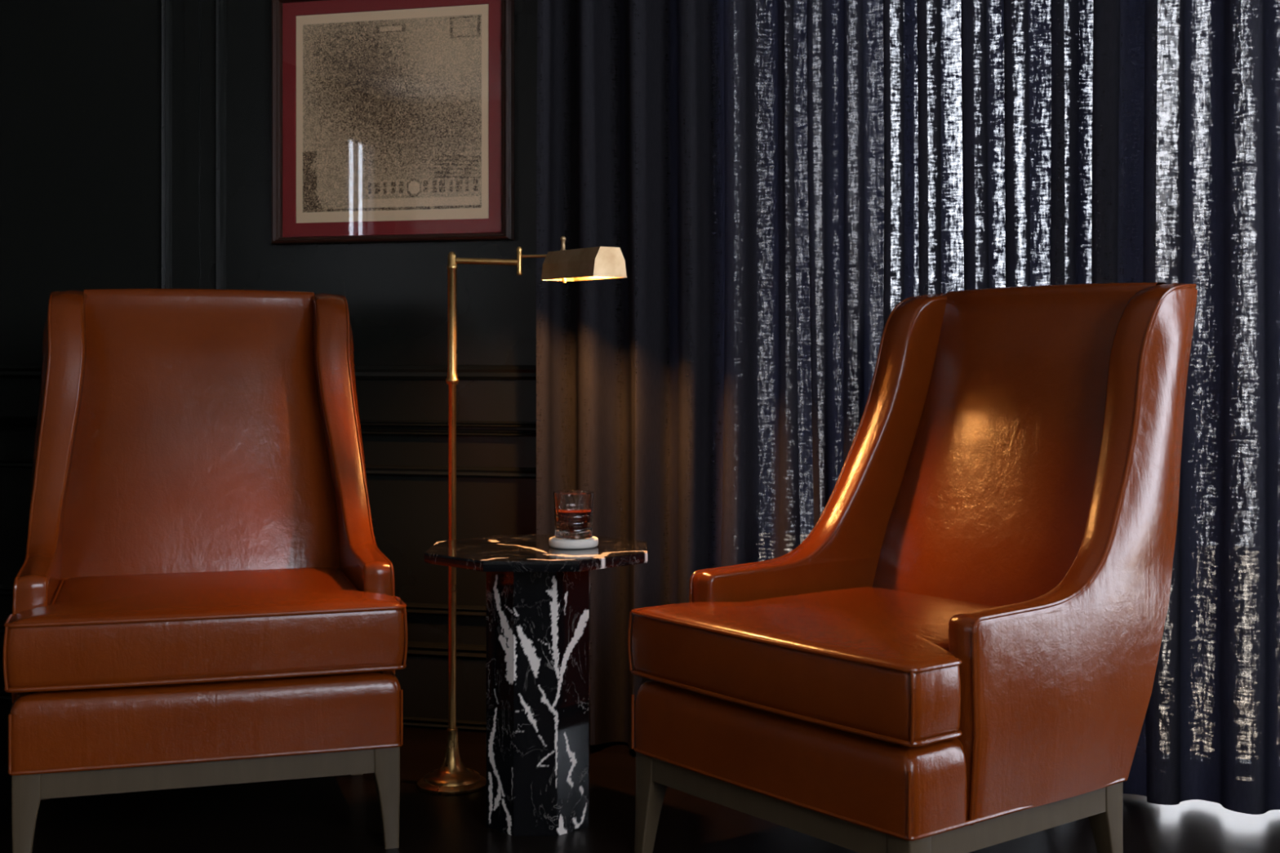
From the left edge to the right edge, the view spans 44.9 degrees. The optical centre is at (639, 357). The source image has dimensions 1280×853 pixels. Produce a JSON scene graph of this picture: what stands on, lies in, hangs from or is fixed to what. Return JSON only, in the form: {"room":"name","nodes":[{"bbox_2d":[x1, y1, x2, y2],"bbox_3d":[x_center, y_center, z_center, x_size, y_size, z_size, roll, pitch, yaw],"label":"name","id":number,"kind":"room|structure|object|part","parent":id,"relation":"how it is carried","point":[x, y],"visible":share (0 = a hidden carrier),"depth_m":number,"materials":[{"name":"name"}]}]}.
{"room":"living room","nodes":[
{"label":"living room","id":0,"kind":"room"},
{"bbox_2d":[0,0,537,644],"bbox_3d":[-0.407,-0.440,4.234,6.450,2.880,0.140,0,0,15],"label":"wall","id":1,"kind":"structure","parent":0,"point":[80,80],"depth_m":4.35,"materials":[{"name":"paint"}]},
{"bbox_2d":[160,0,172,288],"bbox_3d":[-1.347,-0.930,4.399,0.028,1.899,0.022,0,0,15],"label":"trim","id":2,"kind":"structure","parent":1,"relation":"attached to","point":[166,5],"depth_m":4.39,"materials":[{"name":"paint"}]},
{"bbox_2d":[184,0,199,288],"bbox_3d":[-1.267,-0.930,4.386,0.046,1.899,0.006,0,0,15],"label":"trim","id":3,"kind":"structure","parent":1,"relation":"attached to","point":[192,7],"depth_m":4.38,"materials":[{"name":"paint"}]},
{"bbox_2d":[215,0,226,288],"bbox_3d":[-1.180,-0.930,4.355,0.028,1.899,0.022,0,0,15],"label":"trim","id":4,"kind":"structure","parent":1,"relation":"attached to","point":[220,5],"depth_m":4.35,"materials":[{"name":"paint"}]},
{"bbox_2d":[0,633,486,731],"bbox_3d":[-1.814,0.904,4.525,3.580,0.191,0.018,0,0,15],"label":"baseboard","id":5,"kind":"structure","parent":1,"relation":"attached to","point":[424,682],"depth_m":4.18,"materials":[{"name":"paint"}]},
{"bbox_2d":[0,620,486,658],"bbox_3d":[-1.815,0.791,4.521,3.580,0.037,0.026,0,0,15],"label":"trim","id":6,"kind":"structure","parent":1,"relation":"attached to","point":[415,648],"depth_m":4.18,"materials":[{"name":"paint"}]},
{"bbox_2d":[0,584,486,617],"bbox_3d":[-1.815,0.682,4.524,3.580,0.030,0.020,0,0,15],"label":"trim","id":7,"kind":"structure","parent":1,"relation":"attached to","point":[411,607],"depth_m":4.18,"materials":[{"name":"paint"}]},
{"bbox_2d":[0,690,486,730],"bbox_3d":[-1.816,0.985,4.518,3.580,0.029,0.032,0,0,15],"label":"trim","id":8,"kind":"structure","parent":1,"relation":"attached to","point":[474,725],"depth_m":4.17,"materials":[{"name":"paint"}]},
{"bbox_2d":[0,364,536,380],"bbox_3d":[-1.815,0.040,4.523,3.580,0.041,0.022,0,0,15],"label":"trim","id":9,"kind":"structure","parent":1,"relation":"attached to","point":[464,372],"depth_m":4.20,"materials":[{"name":"paint"}]},
{"bbox_2d":[0,457,536,479],"bbox_3d":[-1.815,0.308,4.524,3.580,0.030,0.020,0,0,15],"label":"trim","id":10,"kind":"structure","parent":1,"relation":"attached to","point":[5,462],"depth_m":4.19,"materials":[{"name":"paint"}]},
{"bbox_2d":[0,423,536,436],"bbox_3d":[-1.816,0.202,4.519,3.580,0.018,0.030,0,0,15],"label":"trim","id":11,"kind":"structure","parent":1,"relation":"attached to","point":[377,431],"depth_m":4.18,"materials":[{"name":"paint"}]},
{"bbox_2d":[0,415,536,427],"bbox_3d":[-1.816,0.179,4.519,3.580,0.017,0.030,0,0,15],"label":"trim","id":12,"kind":"structure","parent":1,"relation":"attached to","point":[2,418],"depth_m":4.19,"materials":[{"name":"paint"}]},
{"bbox_2d":[271,0,514,244],"bbox_3d":[-0.680,-0.660,4.216,0.703,0.691,0.034,0,0,15],"label":"framed print","id":13,"kind":"object","parent":1,"relation":"attached to","point":[393,121],"visible":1,"depth_m":4.22,"materials":[{"name":"beige paper"}]},
{"bbox_2d":[0,699,1279,852],"bbox_3d":[-1.289,1.030,0.894,6.730,0.060,7.050,0,0,15],"label":"floor","id":14,"kind":"structure","parent":0,"point":[336,814],"depth_m":3.33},
{"bbox_2d":[3,288,408,852],"bbox_3d":[-0.973,0.414,3.475,0.779,1.172,0.910,0,0,-17],"label":"armchair","id":15,"kind":"object","parent":14,"relation":"on","point":[204,592],"visible":1,"depth_m":3.49,"materials":[{"name":"brown leather"}]},
{"bbox_3d":[-1.178,0.897,2.980,0.054,0.206,0.061,0,0,-17],"label":"leg","id":16,"kind":"part","parent":15,"relation":"part of","materials":[{"name":"grey wood"}]},
{"bbox_3d":[-1.321,0.314,3.457,0.113,0.960,0.747,0,0,-13],"label":"wing arm","id":17,"kind":"part","parent":15,"relation":"part of","materials":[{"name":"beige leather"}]},
{"bbox_3d":[-1.061,0.311,3.758,0.636,0.966,0.306,0,0,-17],"label":"backrest","id":18,"kind":"part","parent":15,"relation":"part of","materials":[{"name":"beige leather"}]},
{"bbox_3d":[-0.930,0.715,3.340,0.753,0.159,0.604,0,0,-17],"label":"seat","id":19,"kind":"part","parent":15,"relation":"part of","materials":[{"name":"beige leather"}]},
{"bbox_2d":[6,567,404,688],"bbox_3d":[-0.932,0.558,3.345,0.767,0.152,0.634,0,0,-17],"label":"seat cushion","id":20,"kind":"object","parent":15,"relation":"on","point":[91,627],"depth_m":3.09,"materials":[{"name":"brown leather"}]},
{"bbox_3d":[-0.931,0.819,3.342,0.736,0.052,0.588,0,0,-17],"label":"frame","id":21,"kind":"part","parent":15,"relation":"part of","materials":[{"name":"grey wood"}]},
{"bbox_3d":[-0.675,0.314,3.658,0.113,0.960,0.747,0,0,-22],"label":"wing arm","id":22,"kind":"part","parent":15,"relation":"part of","materials":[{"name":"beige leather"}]},
{"bbox_3d":[-0.523,0.897,3.184,0.054,0.206,0.061,0,0,-17],"label":"leg","id":23,"kind":"part","parent":15,"relation":"part of","materials":[{"name":"grey wood"}]},
{"bbox_2d":[417,235,626,795],"bbox_3d":[-0.265,0.359,3.574,0.520,1.282,0.197,0,0,20],"label":"floor lamp","id":24,"kind":"object","parent":14,"relation":"on","point":[452,777],"visible":0.99,"depth_m":3.61,"materials":[{"name":"gold metal"}]},
{"bbox_3d":[-0.359,-0.225,3.620,0.148,0.018,0.014,0,0,0],"label":"arm","id":25,"kind":"part","parent":24,"relation":"part of","materials":[{"name":"gold metal"}]},
{"bbox_3d":[-0.230,-0.236,3.606,0.106,0.007,0.007,0,0,15],"label":"swing rod","id":26,"kind":"part","parent":24,"relation":"part of","materials":[{"name":"gold metal"}]},
{"bbox_2d":[562,278,566,283],"bbox_3d":[-0.174,-0.187,3.564,0.011,0.030,0.011,0,0,0],"label":"switch","id":27,"kind":"object","parent":24,"relation":"attached to","point":[564,280],"depth_m":3.56,"materials":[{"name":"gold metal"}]},
{"bbox_3d":[-0.129,-0.212,3.523,0.094,0.067,0.214,0,0,-36],"label":"lamp shade","id":28,"kind":"part","parent":24,"relation":"part of","materials":[{"name":"gold metal"}]},
{"bbox_2d":[424,534,647,835],"bbox_3d":[-0.218,0.705,3.350,0.469,0.591,0.469,0,0,0],"label":"side table","id":29,"kind":"object","parent":14,"relation":"on","point":[538,593],"visible":0.92,"depth_m":3.25,"materials":[{"name":"black stone"}]},
{"bbox_2d":[549,536,598,549],"bbox_3d":[-0.143,0.399,3.355,0.107,0.019,0.107,0,0,15],"label":"coaster","id":30,"kind":"object","parent":29,"relation":"on","point":[593,542],"visible":0.84,"depth_m":3.31,"materials":[{"name":"white stone"}]},
{"bbox_2d":[553,490,594,539],"bbox_3d":[-0.143,0.340,3.355,0.088,0.099,0.088,0,0,0],"label":"tumbler","id":31,"kind":"object","parent":30,"relation":"on","point":[573,509],"visible":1,"depth_m":3.32,"materials":[{"name":"clear glass"}]},
{"bbox_2d":[627,282,1197,852],"bbox_3d":[0.560,0.421,3.118,0.910,1.158,0.779,0,0,-38],"label":"armchair","id":32,"kind":"object","parent":14,"relation":"on","point":[960,653],"visible":1,"depth_m":2.98,"materials":[{"name":"brown leather"}]},
{"bbox_3d":[0.025,0.898,3.135,0.061,0.204,0.054,0,0,-38],"label":"leg","id":33,"kind":"part","parent":32,"relation":"part of","materials":[{"name":"grey wood"}]},
{"bbox_3d":[0.449,0.719,3.031,0.604,0.157,0.753,0,0,-38],"label":"seat","id":34,"kind":"part","parent":32,"relation":"part of","materials":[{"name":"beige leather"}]},
{"bbox_2d":[631,586,995,741],"bbox_3d":[0.454,0.563,3.034,0.634,0.150,0.767,0,0,-38],"label":"seat cushion","id":35,"kind":"object","parent":32,"relation":"on","point":[864,663],"depth_m":2.81,"materials":[{"name":"brown leather"}]},
{"bbox_3d":[0.420,0.323,3.438,0.747,0.949,0.113,0,0,-34],"label":"wing arm","id":36,"kind":"part","parent":32,"relation":"part of","materials":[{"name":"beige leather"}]},
{"bbox_3d":[0.451,0.822,3.032,0.588,0.051,0.736,0,0,-38],"label":"frame","id":37,"kind":"part","parent":32,"relation":"part of","materials":[{"name":"grey wood"}]},
{"bbox_3d":[0.448,0.898,2.595,0.061,0.204,0.054,0,0,-38],"label":"leg","id":38,"kind":"part","parent":32,"relation":"part of","materials":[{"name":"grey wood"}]},
{"bbox_3d":[0.794,0.320,3.301,0.306,0.955,0.636,0,0,-38],"label":"backrest","id":39,"kind":"part","parent":32,"relation":"part of","materials":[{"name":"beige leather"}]},
{"bbox_3d":[0.837,0.323,2.905,0.747,0.949,0.113,0,0,-43],"label":"wing arm","id":40,"kind":"part","parent":32,"relation":"part of","materials":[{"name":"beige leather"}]},
{"bbox_3d":[0.878,0.898,2.931,0.065,0.204,0.054,0,0,-38],"label":"leg","id":41,"kind":"part","parent":32,"relation":"part of","materials":[{"name":"grey wood"}]},
{"bbox_3d":[-1.289,-1.910,0.894,6.730,0.060,7.050,0,0,15],"label":"ceiling","id":42,"kind":"structure","parent":0,"visible":0},
{"bbox_2d":[536,0,1279,814],"bbox_3d":[0.810,-0.428,3.636,2.219,2.844,0.233,0,0,21],"label":"curtain","id":43,"kind":"object","parent":42,"relation":"hanging from","point":[771,180],"visible":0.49,"depth_m":3.79,"materials":[{"name":"blue fabric"}]}
]}

